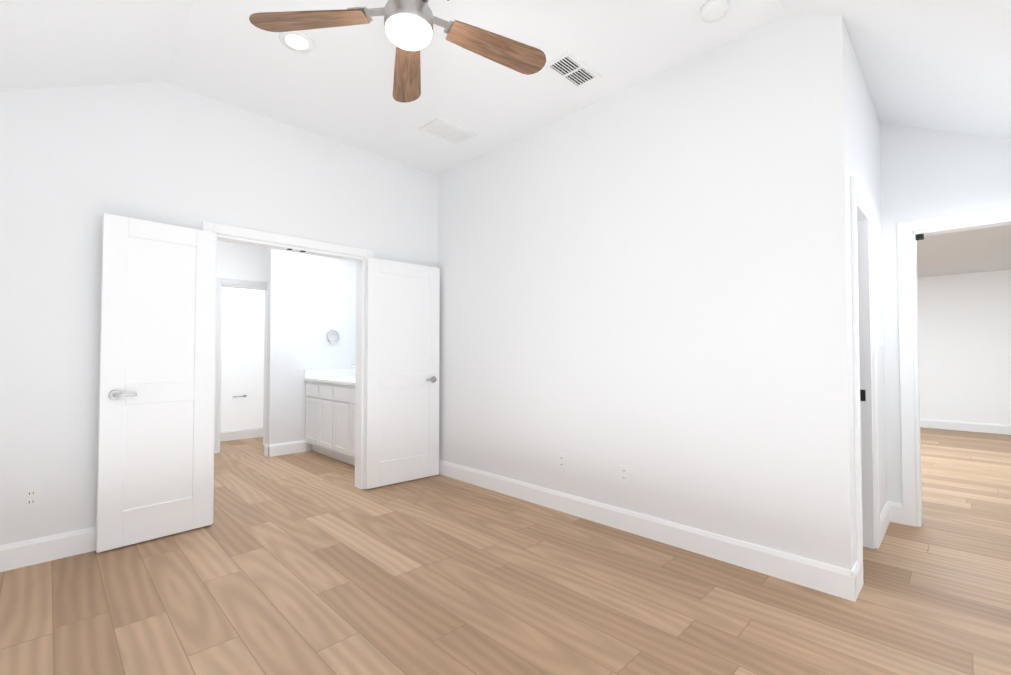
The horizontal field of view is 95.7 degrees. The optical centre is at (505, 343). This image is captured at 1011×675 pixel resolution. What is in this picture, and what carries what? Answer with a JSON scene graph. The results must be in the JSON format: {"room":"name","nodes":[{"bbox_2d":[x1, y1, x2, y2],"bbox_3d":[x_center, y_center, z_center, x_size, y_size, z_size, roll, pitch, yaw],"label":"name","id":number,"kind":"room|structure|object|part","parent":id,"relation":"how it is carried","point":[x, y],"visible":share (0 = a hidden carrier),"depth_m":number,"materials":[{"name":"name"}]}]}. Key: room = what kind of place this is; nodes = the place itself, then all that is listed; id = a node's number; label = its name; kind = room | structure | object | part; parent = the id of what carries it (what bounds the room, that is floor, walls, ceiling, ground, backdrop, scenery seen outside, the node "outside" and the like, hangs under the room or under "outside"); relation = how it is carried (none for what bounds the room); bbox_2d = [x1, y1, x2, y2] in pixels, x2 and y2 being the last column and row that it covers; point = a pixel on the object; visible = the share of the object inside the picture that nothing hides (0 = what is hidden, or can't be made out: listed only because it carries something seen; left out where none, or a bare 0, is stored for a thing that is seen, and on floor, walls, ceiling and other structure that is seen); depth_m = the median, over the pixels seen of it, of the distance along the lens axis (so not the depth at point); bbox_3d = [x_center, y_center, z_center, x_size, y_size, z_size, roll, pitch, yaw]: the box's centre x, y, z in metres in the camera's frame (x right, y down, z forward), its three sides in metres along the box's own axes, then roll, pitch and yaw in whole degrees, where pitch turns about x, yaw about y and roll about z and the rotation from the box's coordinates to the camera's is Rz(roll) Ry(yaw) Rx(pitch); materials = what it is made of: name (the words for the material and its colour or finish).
{"room":"empty bedroom","nodes":[
{"label":"empty bedroom","id":0,"kind":"room"},
{"bbox_2d":[0,81,437,545],"bbox_3d":[-1.949,-0.354,3.455,0.120,3.250,3.686,-1,-2,45],"label":"wall","id":1,"kind":"structure","parent":0,"point":[76,162],"depth_m":2.80,"materials":[{"name":"white paint"}]},
{"bbox_2d":[22,486,39,508],"bbox_3d":[-2.689,0.874,2.595,0.008,0.116,0.072,-1,-2,45],"label":"outlet","id":2,"kind":"object","parent":1,"relation":"attached to","point":[30,497],"visible":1,"depth_m":2.59,"materials":[{"name":"white plastic"}]},
{"bbox_2d":[0,527,95,571],"bbox_3d":[-2.650,1.183,2.622,0.016,0.140,1.507,-1,-2,45],"label":"baseboard","id":3,"kind":"structure","parent":1,"relation":"attached to","point":[16,555],"depth_m":2.63,"materials":[{"name":"white paint"}]},
{"bbox_2d":[96,213,215,552],"bbox_3d":[-2.238,0.233,2.973,0.125,2.030,0.600,-1,-2,41],"label":"door","id":4,"kind":"structure","parent":1,"relation":"in","point":[156,404],"depth_m":2.94,"materials":[{"name":"white paint"}]},
{"bbox_2d":[365,257,439,488],"bbox_3d":[-0.940,0.263,4.269,0.745,2.030,0.125,1,-2,-42],"label":"door","id":5,"kind":"structure","parent":1,"relation":"in","point":[402,365],"depth_m":4.24,"materials":[{"name":"white paint"}]},
{"bbox_2d":[217,241,267,441],"bbox_3d":[-3.786,-0.312,5.289,0.120,3.250,3.686,-1,-2,45],"label":"wall","id":6,"kind":"structure","parent":0,"point":[241,261],"depth_m":5.71,"materials":[{"name":"white paint"}]},
{"bbox_2d":[214,277,267,453],"bbox_3d":[-3.300,0.266,5.763,0.156,2.116,0.702,-1,-2,45],"label":"door frame","id":7,"kind":"structure","parent":6,"relation":"attached to","point":[236,283],"depth_m":5.54,"materials":[{"name":"white paint"}]},
{"bbox_2d":[220,287,264,430],"bbox_3d":[-4.352,-0.299,5.854,0.120,3.250,3.686,-1,-2,45],"label":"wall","id":8,"kind":"structure","parent":0,"point":[242,351],"depth_m":6.42,"materials":[{"name":"white paint"}]},
{"bbox_2d":[220,427,262,441],"bbox_3d":[-4.304,1.254,5.771,0.016,0.140,3.686,-1,-2,45],"label":"baseboard","id":9,"kind":"structure","parent":8,"relation":"attached to","point":[229,435],"depth_m":6.38,"materials":[{"name":"white paint"}]},
{"bbox_2d":[266,248,355,450],"bbox_3d":[-2.401,-0.301,5.755,0.120,3.250,1.070,-1,-2,45],"label":"wall","id":10,"kind":"structure","parent":0,"point":[311,301],"depth_m":5.57,"materials":[{"name":"white paint"}]},
{"bbox_2d":[266,440,305,456],"bbox_3d":[-2.589,1.247,5.436,0.016,0.140,0.436,-1,-2,45],"label":"baseboard","id":11,"kind":"structure","parent":10,"relation":"attached to","point":[278,449],"depth_m":5.41,"materials":[{"name":"white paint"}]},
{"bbox_2d":[304,369,355,376],"bbox_3d":[-2.213,0.375,5.824,0.020,0.100,0.676,-1,-2,45],"label":"backsplash","id":12,"kind":"structure","parent":10,"relation":"attached to","point":[308,372],"depth_m":5.79,"materials":[{"name":"white stone"}]},
{"bbox_2d":[327,329,339,342],"bbox_3d":[-2.201,-0.091,5.840,0.036,0.176,0.162,-1,-2,45],"label":"towel ring","id":13,"kind":"object","parent":10,"relation":"attached to","point":[332,331],"visible":0.94,"depth_m":5.84,"materials":[{"name":"silver metal"}]},
{"bbox_2d":[0,427,1010,674],"bbox_3d":[1.378,1.339,5.312,11.200,0.050,12.200,-1,-2,45],"label":"floor","id":14,"kind":"structure","parent":0,"point":[308,563],"depth_m":2.27,"materials":[{"name":"brown wood"}]},
{"bbox_2d":[305,381,315,451],"bbox_3d":[-2.055,0.889,5.662,0.455,0.866,0.664,-1,-2,45],"label":"base cabinet","id":15,"kind":"object","parent":14,"relation":"on","point":[310,429],"depth_m":5.48,"materials":[{"name":"white paint"}]},
{"bbox_2d":[316,381,327,455],"bbox_3d":[-1.803,0.883,5.411,0.501,0.866,0.664,-1,-2,45],"label":"base cabinet","id":16,"kind":"object","parent":14,"relation":"on","point":[321,389],"depth_m":5.26,"materials":[{"name":"white paint"}]},
{"bbox_2d":[328,385,343,461],"bbox_3d":[-1.535,0.877,5.143,0.501,0.866,0.664,-1,-2,45],"label":"base cabinet","id":17,"kind":"object","parent":14,"relation":"on","point":[330,415],"depth_m":5.00,"materials":[{"name":"white paint"}]},
{"bbox_2d":[304,377,354,384],"bbox_3d":[-1.669,0.430,5.279,1.556,0.035,0.676,-1,-2,45],"label":"countertop","id":18,"kind":"structure","parent":17,"relation":"on","point":[327,380],"depth_m":5.21,"materials":[{"name":"white stone"}]},
{"bbox_2d":[344,385,354,465],"bbox_3d":[-1.283,0.872,4.891,0.455,0.866,0.664,-1,-2,45],"label":"base cabinet","id":19,"kind":"object","parent":14,"relation":"on","point":[349,390],"depth_m":4.78,"materials":[{"name":"white paint"}]},
{"bbox_2d":[0,0,1010,174],"bbox_3d":[0.746,-1.464,1.738,6.214,0.708,5.128,-1,-2,45],"label":"ceiling","id":20,"kind":"structure","parent":0,"point":[944,65],"depth_m":2.65,"materials":[{"name":"white paint"}]},
{"bbox_2d":[279,31,314,52],"bbox_3d":[-1.214,-1.754,2.665,0.190,0.006,0.190,-1,-2,45],"label":"recessed light","id":21,"kind":"object","parent":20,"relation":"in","point":[297,41],"visible":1,"depth_m":2.66,"materials":[{"name":"white plastic"}]},
{"bbox_2d":[249,0,545,102],"bbox_3d":[-0.338,-1.477,1.773,1.201,0.600,1.231,-1,-2,45],"label":"ceiling fan","id":22,"kind":"object","parent":20,"relation":"hanging from","point":[408,25],"visible":1,"depth_m":1.86,"materials":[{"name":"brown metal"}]},
{"bbox_3d":[-0.785,-1.289,1.826,0.469,0.006,0.144,0,11,5],"label":"blade","id":23,"kind":"part","parent":22,"relation":"part of","materials":[{"name":"brown wood"}]},
{"bbox_3d":[-0.470,-1.281,2.189,0.144,0.006,0.469,-12,1,-13],"label":"blade","id":24,"kind":"part","parent":22,"relation":"part of","materials":[{"name":"brown wood"}]},
{"bbox_2d":[385,13,431,50],"bbox_3d":[-0.377,-1.199,1.788,0.178,0.045,0.178,-1,-2,45],"label":"diffuser","id":25,"kind":"object","parent":22,"relation":"attached to","point":[408,31],"depth_m":1.75,"materials":[{"name":"white glass"}]},
{"bbox_3d":[-0.068,-1.296,1.522,0.469,0.006,0.144,-1,-14,41],"label":"blade","id":26,"kind":"part","parent":22,"relation":"part of","materials":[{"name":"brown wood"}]},
{"bbox_3d":[-0.026,-1.285,2.001,0.469,0.006,0.144,1,-14,-31],"label":"blade","id":27,"kind":"part","parent":22,"relation":"part of","materials":[{"name":"brown wood"}]},
{"bbox_2d":[419,117,476,145],"bbox_3d":[-0.467,-1.726,3.747,0.250,0.012,0.400,-1,-2,45],"label":"ceiling vent","id":28,"kind":"object","parent":20,"relation":"in","point":[440,128],"visible":1,"depth_m":3.73,"materials":[{"name":"white plastic"}]},
{"bbox_2d":[544,50,601,89],"bbox_3d":[0.432,-1.745,2.935,0.200,0.012,0.360,-1,-2,45],"label":"ceiling vent","id":29,"kind":"object","parent":20,"relation":"in","point":[572,69],"visible":0.96,"depth_m":2.92,"materials":[{"name":"white plastic"}]},
{"bbox_2d":[700,0,728,21],"bbox_3d":[1.097,-1.744,2.400,0.140,0.038,0.140,-1,-2,45],"label":"smoke detector","id":30,"kind":"object","parent":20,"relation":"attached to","point":[712,10],"visible":1,"depth_m":2.38,"materials":[{"name":"white plastic"}]},
{"bbox_2d":[437,16,854,569],"bbox_3d":[0.537,-0.353,3.486,3.354,3.250,0.120,-1,-2,45],"label":"wall","id":31,"kind":"structure","parent":0,"point":[648,281],"depth_m":2.86,"materials":[{"name":"white paint"}]},
{"bbox_2d":[558,453,565,469],"bbox_3d":[0.428,0.895,3.477,0.072,0.116,0.008,-1,-2,45],"label":"outlet","id":32,"kind":"object","parent":31,"relation":"attached to","point":[561,460],"visible":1,"depth_m":3.47,"materials":[{"name":"white plastic"}]},
{"bbox_2d":[620,465,629,483],"bbox_3d":[0.805,0.886,3.099,0.072,0.116,0.008,-1,-2,45],"label":"outlet","id":33,"kind":"object","parent":31,"relation":"attached to","point":[624,474],"visible":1,"depth_m":3.09,"materials":[{"name":"white plastic"}]},
{"bbox_2d":[439,459,859,601],"bbox_3d":[0.495,1.200,3.397,3.370,0.140,0.016,-1,-2,45],"label":"baseboard","id":34,"kind":"structure","parent":31,"relation":"attached to","point":[826,578],"depth_m":2.79,"materials":[{"name":"white paint"}]},
{"bbox_2d":[846,28,886,561],"bbox_3d":[2.249,-0.366,2.912,0.120,3.250,1.487,-1,-2,45],"label":"wall","id":35,"kind":"structure","parent":0,"point":[864,149],"depth_m":2.95,"materials":[{"name":"white paint"}]},
{"bbox_2d":[850,175,879,588],"bbox_3d":[2.011,0.195,2.661,0.156,2.116,0.745,-1,-2,45],"label":"door frame","id":36,"kind":"structure","parent":35,"relation":"attached to","point":[865,379],"depth_m":2.82,"materials":[{"name":"white paint"}]},
{"bbox_2d":[880,501,899,543],"bbox_3d":[2.538,1.192,3.052,0.040,0.140,0.590,-1,-2,45],"label":"baseboard","id":37,"kind":"structure","parent":35,"relation":"attached to","point":[890,512],"depth_m":3.20,"materials":[{"name":"white paint"}]},
{"bbox_2d":[880,122,1010,526],"bbox_3d":[3.175,-0.365,2.954,1.130,3.250,0.120,-1,-2,45],"label":"wall","id":38,"kind":"structure","parent":0,"point":[926,173],"depth_m":3.19,"materials":[{"name":"white paint"}]},
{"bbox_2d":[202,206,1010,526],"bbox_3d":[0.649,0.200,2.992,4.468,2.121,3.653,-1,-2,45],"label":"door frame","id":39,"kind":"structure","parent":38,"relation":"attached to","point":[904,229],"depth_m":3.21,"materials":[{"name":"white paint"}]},
{"bbox_2d":[916,225,1010,277],"bbox_3d":[4.678,-1.141,5.559,5.800,0.040,5.666,-1,-2,45],"label":"ceiling","id":40,"kind":"structure","parent":0,"point":[976,250],"depth_m":5.64,"materials":[{"name":"white paint"}]},
{"bbox_2d":[917,269,1010,424],"bbox_3d":[6.723,-0.260,7.586,6.000,3.250,0.120,-1,-2,45],"label":"wall","id":41,"kind":"structure","parent":0,"point":[964,329],"depth_m":7.09,"materials":[{"name":"white paint"}]},
{"bbox_2d":[920,419,1010,434],"bbox_3d":[4.678,1.248,5.505,5.800,0.140,5.666,-1,-2,45],"label":"baseboard","id":42,"kind":"structure","parent":41,"relation":"attached to","point":[968,426],"depth_m":7.06,"materials":[{"name":"white paint"}]}
]}

